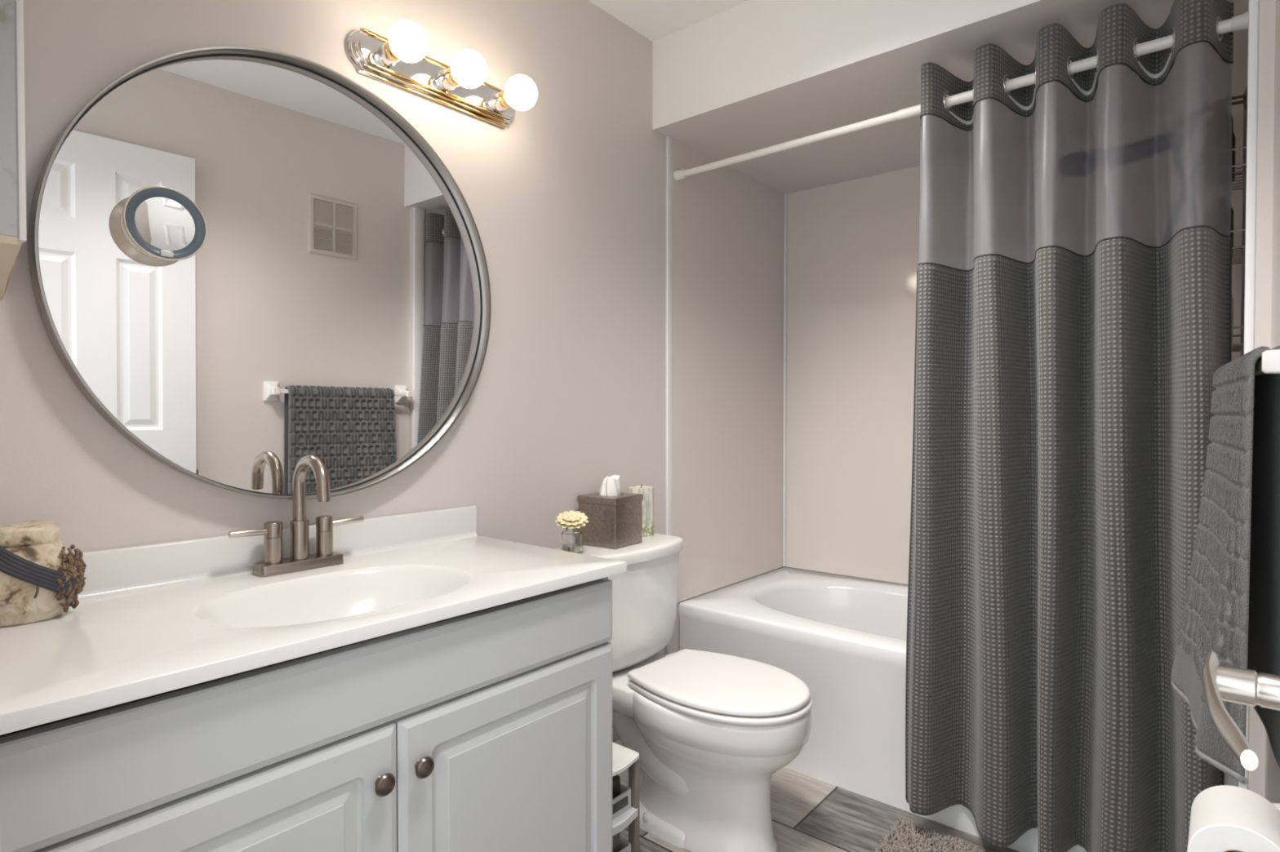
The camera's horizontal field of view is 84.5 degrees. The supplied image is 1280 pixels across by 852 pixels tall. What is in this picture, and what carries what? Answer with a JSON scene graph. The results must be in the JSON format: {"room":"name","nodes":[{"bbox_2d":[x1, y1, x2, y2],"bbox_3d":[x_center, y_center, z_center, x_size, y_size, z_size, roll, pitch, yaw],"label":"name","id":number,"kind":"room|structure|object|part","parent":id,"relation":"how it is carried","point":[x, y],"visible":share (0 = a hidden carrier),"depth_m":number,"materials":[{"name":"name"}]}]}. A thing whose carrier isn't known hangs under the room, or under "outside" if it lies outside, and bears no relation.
{"room":"bathroom","nodes":[
{"label":"bathroom","id":0,"kind":"room"},
{"bbox_2d":[0,0,785,742],"bbox_3d":[-0.264,-0.099,2.159,0.126,2.430,2.977,1,1,40],"label":"wall","id":1,"kind":"structure","parent":0,"point":[566,201],"depth_m":2.04,"materials":[{"name":"paint"}]},
{"bbox_2d":[28,46,490,499],"bbox_3d":[-0.695,-0.304,1.496,0.057,0.916,0.916,1,2,40],"label":"round mirror","id":2,"kind":"object","parent":1,"relation":"attached to","point":[334,305],"depth_m":1.43,"materials":[{"name":"silver metal"}]},
{"bbox_3d":[-0.866,-0.364,1.279,0.044,0.131,0.131,1,2,40],"label":"magnifying mirror","id":3,"kind":"part","parent":2,"relation":"part of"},
{"bbox_2d":[134,197,195,250],"bbox_3d":[-0.855,-0.364,1.270,0.002,0.094,0.094,1,2,40],"label":"mirror glass","id":4,"kind":"object","parent":2,"relation":"attached to","point":[166,224],"depth_m":1.27,"materials":[{"name":"white"}]},
{"bbox_2d":[160,249,173,257],"bbox_3d":[-0.852,-0.310,1.268,0.006,0.011,0.020,1,2,40],"label":"switch","id":5,"kind":"object","parent":2,"relation":"attached to","point":[163,253],"depth_m":1.27,"materials":[{"name":"grey plastic"}]},
{"bbox_2d":[74,505,478,600],"bbox_3d":[-0.763,0.256,1.454,0.030,0.080,1.043,1,1,40],"label":"backsplash","id":6,"kind":"structure","parent":1,"relation":"attached to","point":[113,571],"depth_m":1.39,"materials":[{"name":"stone"}]},
{"bbox_2d":[345,19,537,128],"bbox_3d":[-0.442,-0.858,1.714,0.168,0.104,0.486,1,1,40],"label":"vanity light","id":7,"kind":"object","parent":1,"relation":"attached to","point":[400,60],"visible":1,"depth_m":1.68,"materials":[{"name":"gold metal"}]},
{"bbox_2d":[374,40,400,67],"bbox_3d":[-0.567,-0.854,1.607,0.055,0.052,0.052,1,1,40],"label":"socket","id":8,"kind":"object","parent":7,"relation":"attached to","point":[384,57],"depth_m":1.60,"materials":[{"name":"gold metal"}]},
{"bbox_3d":[-0.514,-0.853,1.563,0.086,0.084,0.084,1,1,40],"label":"bulb","id":9,"kind":"part","parent":7,"relation":"part of","materials":[{"name":"white glass"}]},
{"bbox_2d":[435,66,460,92],"bbox_3d":[-0.463,-0.856,1.732,0.055,0.052,0.052,1,1,40],"label":"socket","id":10,"kind":"object","parent":7,"relation":"attached to","point":[445,81],"depth_m":1.73,"materials":[{"name":"gold metal"}]},
{"bbox_3d":[-0.410,-0.855,1.688,0.086,0.084,0.084,1,1,40],"label":"bulb","id":11,"kind":"part","parent":7,"relation":"part of","materials":[{"name":"white glass"}]},
{"bbox_2d":[489,89,511,114],"bbox_3d":[-0.359,-0.858,1.856,0.055,0.052,0.052,1,1,40],"label":"socket","id":12,"kind":"object","parent":7,"relation":"attached to","point":[499,104],"depth_m":1.85,"materials":[{"name":"gold metal"}]},
{"bbox_3d":[-0.307,-0.857,1.812,0.086,0.084,0.084,1,1,40],"label":"bulb","id":13,"kind":"part","parent":7,"relation":"part of","materials":[{"name":"white glass"}]},
{"bbox_2d":[613,738,624,746],"bbox_3d":[-0.171,1.073,2.189,0.014,0.085,0.832,1,1,40],"label":"baseboard","id":14,"kind":"structure","parent":1,"relation":"attached to","point":[618,741],"depth_m":2.30,"materials":[{"name":"white paint"}]},
{"bbox_2d":[666,136,672,654],"bbox_3d":[0.104,0.045,2.506,0.008,2.131,0.028,1,1,40],"label":"trim","id":15,"kind":"structure","parent":1,"relation":"attached to","point":[668,140],"depth_m":2.50,"materials":[{"name":"white paint"}]},
{"bbox_2d":[782,193,786,566],"bbox_3d":[0.646,-0.201,3.139,0.012,1.661,0.012,1,1,40],"label":"trim","id":16,"kind":"structure","parent":1,"relation":"attached to","point":[785,194],"depth_m":3.13,"materials":[{"name":"white paint"}]},
{"bbox_2d":[673,11,1248,181],"bbox_3d":[0.730,-0.888,2.022,1.557,0.037,0.037,1,1,40],"label":"shower rod","id":17,"kind":"object","parent":1,"relation":"attached to","point":[1240,22],"visible":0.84,"depth_m":1.98,"materials":[{"name":"white metal"}]},
{"bbox_2d":[905,0,1233,851],"bbox_3d":[1.034,0.039,1.760,0.682,2.010,0.237,1,1,40],"label":"shower curtain","id":18,"kind":"object","parent":17,"relation":"hanging from","point":[1073,326],"visible":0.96,"depth_m":1.72,"materials":[{"name":"grey fabric"}]},
{"bbox_3d":[1.048,-0.632,1.762,0.665,0.401,0.197,1,1,40],"label":"sheer panel","id":19,"kind":"part","parent":18,"relation":"part of","materials":[{"name":"grey fabric"}]},
{"bbox_2d":[588,0,748,42],"bbox_3d":[0.400,-1.344,1.519,1.940,0.080,3.077,1,1,40],"label":"ceiling","id":20,"kind":"structure","parent":0,"point":[654,20],"depth_m":2.24,"materials":[{"name":"white paint"}]},
{"bbox_2d":[619,767,1019,851],"bbox_3d":[0.336,1.167,1.482,1.940,0.080,3.277,1,1,40],"label":"floor","id":21,"kind":"structure","parent":0,"point":[809,814],"depth_m":1.99,"materials":[{"name":"wood"}]},
{"bbox_2d":[0,577,612,851],"bbox_3d":[-0.571,0.724,1.290,0.538,0.810,1.026,1,1,40],"label":"vanity cabinet","id":22,"kind":"object","parent":21,"relation":"on","point":[488,730],"visible":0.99,"depth_m":1.08,"materials":[{"name":"grey wood"}]},
{"bbox_3d":[-0.555,0.750,0.941,0.019,0.541,0.506,1,1,40],"label":"door","id":23,"kind":"part","parent":22,"relation":"part of","materials":[{"name":"grey wood"}]},
{"bbox_3d":[-0.774,0.727,1.460,0.008,0.800,0.994,1,1,40],"label":"panel","id":24,"kind":"part","parent":22,"relation":"part of","materials":[{"name":"grey wood"}]},
{"bbox_2d":[0,505,626,735],"bbox_3d":[-0.569,0.318,1.292,0.536,0.199,1.043,1,1,40],"label":"countertop","id":25,"kind":"structure","parent":22,"relation":"on","point":[148,620],"depth_m":1.24,"materials":[{"name":"stone"}]},
{"bbox_2d":[0,520,86,626],"bbox_3d":[-0.947,0.225,1.093,0.127,0.148,0.137,1,1,40],"label":"candle","id":26,"kind":"object","parent":25,"relation":"on","point":[40,578],"visible":1,"depth_m":1.07,"materials":[{"name":"beige wax"}]},
{"bbox_3d":[-0.956,0.168,1.091,0.076,0.034,0.085,1,1,40],"label":"lid","id":27,"kind":"part","parent":26,"relation":"part of","materials":[{"name":"beige wax"}]},
{"bbox_3d":[-0.938,0.222,1.070,0.128,0.131,0.080,0,1,-21],"label":"cord","id":28,"kind":"part","parent":26,"relation":"part of","materials":[{"name":"grey fabric"}]},
{"bbox_2d":[227,454,364,577],"bbox_3d":[-0.665,0.176,1.419,0.144,0.236,0.271,1,1,40],"label":"faucet","id":29,"kind":"object","parent":25,"relation":"on","point":[300,559],"visible":1,"depth_m":1.43,"materials":[{"name":"silver metal"}]},
{"bbox_3d":[-0.762,0.208,1.370,0.012,0.015,0.071,1,1,37],"label":"lever","id":30,"kind":"part","parent":29,"relation":"part of","materials":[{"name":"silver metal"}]},
{"bbox_3d":[-0.734,0.233,1.410,0.033,0.082,0.033,1,1,40],"label":"handle","id":31,"kind":"part","parent":29,"relation":"part of","materials":[{"name":"silver metal"}]},
{"bbox_3d":[-0.701,0.233,1.450,0.035,0.080,0.035,1,1,40],"label":"spout","id":32,"kind":"part","parent":29,"relation":"part of","materials":[{"name":"silver metal"}]},
{"bbox_3d":[-0.667,0.232,1.490,0.033,0.082,0.033,1,1,40],"label":"handle","id":33,"kind":"part","parent":29,"relation":"part of","materials":[{"name":"silver metal"}]},
{"bbox_3d":[-0.634,0.206,1.524,0.012,0.015,0.071,1,1,43],"label":"lever","id":34,"kind":"part","parent":29,"relation":"part of","materials":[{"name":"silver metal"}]},
{"bbox_3d":[-0.397,0.557,1.094,0.023,0.034,0.034,1,1,40],"label":"knob","id":35,"kind":"part","parent":22,"relation":"part of","materials":[{"name":"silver metal"}]},
{"bbox_3d":[-0.352,0.556,1.148,0.023,0.034,0.034,1,1,40],"label":"knob","id":36,"kind":"part","parent":22,"relation":"part of","materials":[{"name":"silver metal"}]},
{"bbox_3d":[-0.226,0.743,1.335,0.019,0.541,0.514,1,1,40],"label":"door","id":37,"kind":"part","parent":22,"relation":"part of","materials":[{"name":"grey wood"}]},
{"bbox_3d":[-0.264,0.718,1.692,0.494,0.810,0.016,1,1,40],"label":"panel","id":38,"kind":"part","parent":22,"relation":"part of","materials":[{"name":"grey wood"}]},
{"bbox_2d":[612,742,639,851],"bbox_3d":[-0.150,0.970,1.786,0.282,0.303,0.170,1,1,40],"label":"storage shelf","id":39,"kind":"object","parent":21,"relation":"on","point":[626,806],"visible":0.23,"depth_m":1.75,"materials":[{"name":"white plastic"}]},
{"bbox_2d":[612,774,620,799],"bbox_3d":[-0.152,0.911,1.787,0.195,0.080,0.100,1,1,40],"label":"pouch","id":40,"kind":"object","parent":39,"relation":"in","point":[615,780],"visible":0.1,"depth_m":1.75,"materials":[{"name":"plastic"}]},
{"bbox_2d":[612,832,620,851],"bbox_3d":[-0.152,1.050,1.789,0.195,0.080,0.100,1,1,40],"label":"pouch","id":41,"kind":"object","parent":39,"relation":"in","point":[615,838],"visible":0.06,"depth_m":1.75,"materials":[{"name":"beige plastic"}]},
{"bbox_3d":[-0.059,0.927,1.709,0.004,0.022,0.090,1,1,40],"label":"handle","id":42,"kind":"part","parent":39,"relation":"part of","materials":[{"name":"plastic"}]},
{"bbox_3d":[-0.150,0.939,1.785,0.278,0.075,0.166,1,1,40],"label":"drawer","id":43,"kind":"part","parent":39,"relation":"part of","materials":[{"name":"grey plastic"}]},
{"bbox_3d":[-0.150,1.078,1.787,0.278,0.075,0.166,1,1,40],"label":"drawer","id":44,"kind":"part","parent":39,"relation":"part of","materials":[{"name":"grey plastic"}]},
{"bbox_3d":[-0.015,0.978,1.769,0.024,0.288,0.018,1,1,40],"label":"post","id":45,"kind":"part","parent":39,"relation":"part of","materials":[{"name":"beige plastic"}]},
{"bbox_2d":[553,533,813,851],"bbox_3d":[0.140,0.739,1.988,0.714,0.759,0.428,1,1,40],"label":"toilet","id":46,"kind":"object","parent":21,"relation":"on","point":[710,732],"visible":0.84,"depth_m":1.87,"materials":[{"name":"ceramic"}]},
{"bbox_2d":[555,510,588,554],"bbox_3d":[-0.191,0.300,1.982,0.092,0.117,0.092,1,1,40],"label":"diffuser","id":47,"kind":"object","parent":46,"relation":"on","point":[571,539],"visible":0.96,"depth_m":1.96,"materials":[{"name":"clear glass"}]},
{"bbox_2d":[560,527,582,554],"bbox_3d":[-0.192,0.320,1.984,0.063,0.077,0.063,1,1,40],"label":"glass jar","id":48,"kind":"object","parent":47,"relation":"attached to","point":[571,539],"depth_m":1.96,"materials":[{"name":"clear glass"}]},
{"bbox_3d":[-0.191,0.263,1.981,0.092,0.042,0.092,1,1,40],"label":"flower","id":49,"kind":"part","parent":47,"relation":"part of","materials":[{"name":"beige plant"}]},
{"bbox_2d":[577,475,643,549],"bbox_3d":[-0.089,0.253,2.138,0.145,0.206,0.145,1,1,35],"label":"tissue box","id":50,"kind":"object","parent":46,"relation":"on","point":[615,517],"visible":0.97,"depth_m":2.09,"materials":[{"name":"brown leather"}]},
{"bbox_3d":[-0.046,0.374,2.138,0.228,0.035,0.428,1,1,40],"label":"tank lid","id":51,"kind":"part","parent":46,"relation":"part of","materials":[{"name":"ceramic"}]},
{"bbox_2d":[627,484,653,536],"bbox_3d":[0.003,0.272,2.302,0.085,0.164,0.085,1,1,40],"label":"candle","id":52,"kind":"object","parent":46,"relation":"on","point":[647,492],"visible":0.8,"depth_m":2.27,"materials":[{"name":"white wax"}]},
{"bbox_3d":[-0.048,0.555,2.142,0.208,0.328,0.410,1,1,40],"label":"tank","id":53,"kind":"part","parent":46,"relation":"part of","materials":[{"name":"ceramic"}]},
{"bbox_3d":[0.229,0.694,1.913,0.470,0.019,0.366,1,1,40],"label":"lid","id":54,"kind":"part","parent":46,"relation":"part of","materials":[{"name":"plastic"}]},
{"bbox_3d":[0.235,0.715,1.908,0.466,0.017,0.372,1,1,40],"label":"seat","id":55,"kind":"part","parent":46,"relation":"part of","materials":[{"name":"plastic"}]},
{"bbox_3d":[0.219,0.922,1.925,0.508,0.394,0.372,1,1,40],"label":"bowl","id":56,"kind":"part","parent":46,"relation":"part of","materials":[{"name":"ceramic"}]},
{"bbox_2d":[872,816,998,851],"bbox_3d":[0.827,1.109,1.621,0.628,0.029,0.427,1,1,40],"label":"bath mat","id":57,"kind":"object","parent":21,"relation":"on","point":[904,837],"visible":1,"depth_m":1.86,"materials":[{"name":"beige fabric"}]},
{"bbox_2d":[679,566,1237,851],"bbox_3d":[0.998,0.878,2.371,1.556,0.469,0.807,1,1,40],"label":"bathtub","id":58,"kind":"object","parent":21,"relation":"on","point":[844,637],"visible":0.32,"depth_m":2.23,"materials":[{"name":"ceramic"}]},
{"bbox_2d":[653,0,1248,194],"bbox_3d":[0.969,-1.167,2.284,1.596,0.299,0.975,1,1,40],"label":"soffit","id":59,"kind":"structure","parent":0,"point":[748,76],"depth_m":2.15,"materials":[{"name":"white paint"}]},
{"bbox_2d":[786,103,1243,584],"bbox_3d":[1.257,-0.193,2.665,1.558,1.661,0.044,1,1,40],"label":"wall","id":60,"kind":"structure","parent":0,"point":[853,246],"depth_m":2.95,"materials":[{"name":"paint"}]},
{"bbox_2d":[1201,651,1279,771],"bbox_3d":[0.478,0.082,0.492,0.124,2.104,0.651,1,1,37],"label":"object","id":61,"kind":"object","parent":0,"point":[1220,682],"depth_m":0.64,"materials":[{"name":"silver metal"}]},
{"bbox_3d":[0.570,0.244,0.659,0.066,0.033,0.033,1,1,40],"label":"handle","id":62,"kind":"part","parent":61,"relation":"part of","materials":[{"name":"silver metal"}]},
{"bbox_2d":[1248,0,1279,803],"bbox_3d":[1.048,-0.081,0.997,0.250,2.430,3.077,1,1,40],"label":"wall","id":63,"kind":"structure","parent":0,"point":[1264,780],"depth_m":1.44,"materials":[{"name":"paint"}]},
{"bbox_2d":[1237,0,1258,789],"bbox_3d":[1.279,0.061,1.483,0.016,2.131,0.055,1,1,40],"label":"trim","id":64,"kind":"structure","parent":63,"relation":"attached to","point":[1253,5],"depth_m":1.45,"materials":[{"name":"white paint"}]},
{"bbox_2d":[1230,803,1279,851],"bbox_3d":[0.695,0.466,0.756,0.116,0.092,0.190,1,1,40],"label":"toilet paper holder","id":65,"kind":"object","parent":63,"relation":"attached to","point":[1277,805],"visible":0.02,"depth_m":0.82,"materials":[{"name":"white metal"}]},
{"bbox_2d":[1186,785,1279,851],"bbox_3d":[0.666,0.466,0.780,0.090,0.090,0.104,1,1,40],"label":"toilet paper roll","id":66,"kind":"object","parent":65,"relation":"on","point":[1224,818],"visible":1,"depth_m":0.76,"materials":[{"name":"white paper"}]},
{"bbox_3d":[0.742,0.465,0.818,0.108,0.092,0.034,1,1,40],"label":"post","id":67,"kind":"part","parent":65,"relation":"part of","materials":[{"name":"white metal"}]},
{"bbox_2d":[1254,349,1279,377],"bbox_3d":[1.046,-0.091,1.191,0.091,0.084,0.656,1,1,37],"label":"towel bar","id":68,"kind":"object","parent":63,"relation":"attached to","point":[1269,362],"visible":0.41,"depth_m":0.95,"materials":[{"name":"white ceramic"}]},
{"bbox_2d":[1170,346,1279,784],"bbox_3d":[1.003,0.198,1.207,0.130,0.631,0.478,1,1,35],"label":"hand towel","id":69,"kind":"object","parent":68,"relation":"hanging from","point":[1231,610],"visible":0.96,"depth_m":1.12,"materials":[{"name":"grey fabric"}]},
{"bbox_3d":[0.877,-0.087,0.947,0.062,0.084,0.060,1,1,40],"label":"post","id":70,"kind":"part","parent":68,"relation":"part of","materials":[{"name":"white ceramic"}]},
{"bbox_3d":[1.589,-0.180,1.842,0.006,1.661,0.869,1,1,40],"label":"wall","id":71,"kind":"structure","parent":0,"visible":0},
{"bbox_2d":[1231,105,1246,356],"bbox_3d":[1.660,-0.556,2.018,0.116,0.748,0.264,1,1,40],"label":"shower caddy","id":72,"kind":"object","parent":71,"relation":"attached to","point":[1235,347],"visible":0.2,"depth_m":1.94,"materials":[{"name":"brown metal"}]},
{"bbox_2d":[1230,206,1233,249],"bbox_3d":[1.615,-0.559,1.965,0.064,0.150,0.064,1,1,40],"label":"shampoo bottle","id":73,"kind":"object","parent":72,"relation":"on","point":[1232,210],"visible":0.04,"depth_m":1.94,"materials":[{"name":"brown plastic"}]},
{"bbox_2d":[1231,294,1233,343],"bbox_3d":[1.627,-0.314,1.984,0.068,0.180,0.068,1,1,40],"label":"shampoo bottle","id":74,"kind":"object","parent":72,"relation":"on","point":[1232,295],"visible":0.04,"depth_m":1.96,"materials":[{"name":"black plastic"}]},
{"bbox_2d":[1231,115,1233,171],"bbox_3d":[1.619,-0.804,1.970,0.060,0.200,0.060,1,1,40],"label":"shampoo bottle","id":75,"kind":"object","parent":72,"relation":"on","point":[1232,116],"visible":0.02,"depth_m":1.95,"materials":[{"name":"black plastic"}]},
{"bbox_2d":[1231,132,1235,182],"bbox_3d":[1.685,-0.790,2.046,0.068,0.170,0.068,1,1,40],"label":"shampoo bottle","id":76,"kind":"object","parent":72,"relation":"on","point":[1233,135],"visible":0.07,"depth_m":2.02,"materials":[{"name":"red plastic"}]},
{"bbox_2d":[1231,326,1244,351],"bbox_3d":[1.660,-0.245,2.023,0.116,0.050,0.264,1,1,40],"label":"shelf","id":77,"kind":"object","parent":72,"relation":"attached to","point":[1235,347],"depth_m":1.94,"materials":[{"name":"grey metal"}]},
{"bbox_2d":[1231,228,1245,264],"bbox_3d":[1.660,-0.505,2.019,0.116,0.050,0.264,1,1,40],"label":"shelf","id":78,"kind":"object","parent":72,"relation":"attached to","point":[1242,247],"depth_m":1.94,"materials":[{"name":"grey metal"}]},
{"bbox_2d":[1231,146,1246,190],"bbox_3d":[1.660,-0.725,2.015,0.116,0.050,0.264,1,1,40],"label":"shelf","id":79,"kind":"object","parent":72,"relation":"attached to","point":[1244,164],"depth_m":1.93,"materials":[{"name":"grey metal"}]},
{"bbox_2d":[1231,86,1247,111],"bbox_3d":[1.427,-0.559,1.989,0.438,0.669,0.102,1,1,40],"label":"shower","id":80,"kind":"object","parent":71,"relation":"attached to","point":[1239,100],"visible":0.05,"depth_m":1.85,"materials":[{"name":"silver metal"}]},
{"bbox_3d":[1.533,-0.831,1.899,0.156,0.085,0.048,1,1,40],"label":"arm","id":81,"kind":"part","parent":80,"relation":"part of","materials":[{"name":"silver metal"}]},
{"bbox_3d":[-0.502,-0.073,0.484,1.670,2.430,0.100,1,1,40],"label":"wall","id":82,"kind":"structure","parent":0,"visible":0},
{"bbox_2d":[0,0,26,300],"bbox_3d":[-1.022,-0.600,1.059,0.122,0.794,0.126,1,1,40],"label":"upper cabinet","id":83,"kind":"object","parent":82,"relation":"attached to","point":[12,118],"visible":1,"depth_m":1.06,"materials":[{"name":"grey paint"}]},
{"bbox_3d":[-1.025,-0.245,1.063,0.119,0.084,0.121,1,1,40],"label":"moulding","id":84,"kind":"part","parent":83,"relation":"part of","materials":[{"name":"beige paint"}]},
{"bbox_3d":[-0.984,-0.640,1.103,0.122,0.715,0.008,1,1,40],"label":"door","id":85,"kind":"part","parent":83,"relation":"part of","materials":[{"name":"white paint"}]}
]}

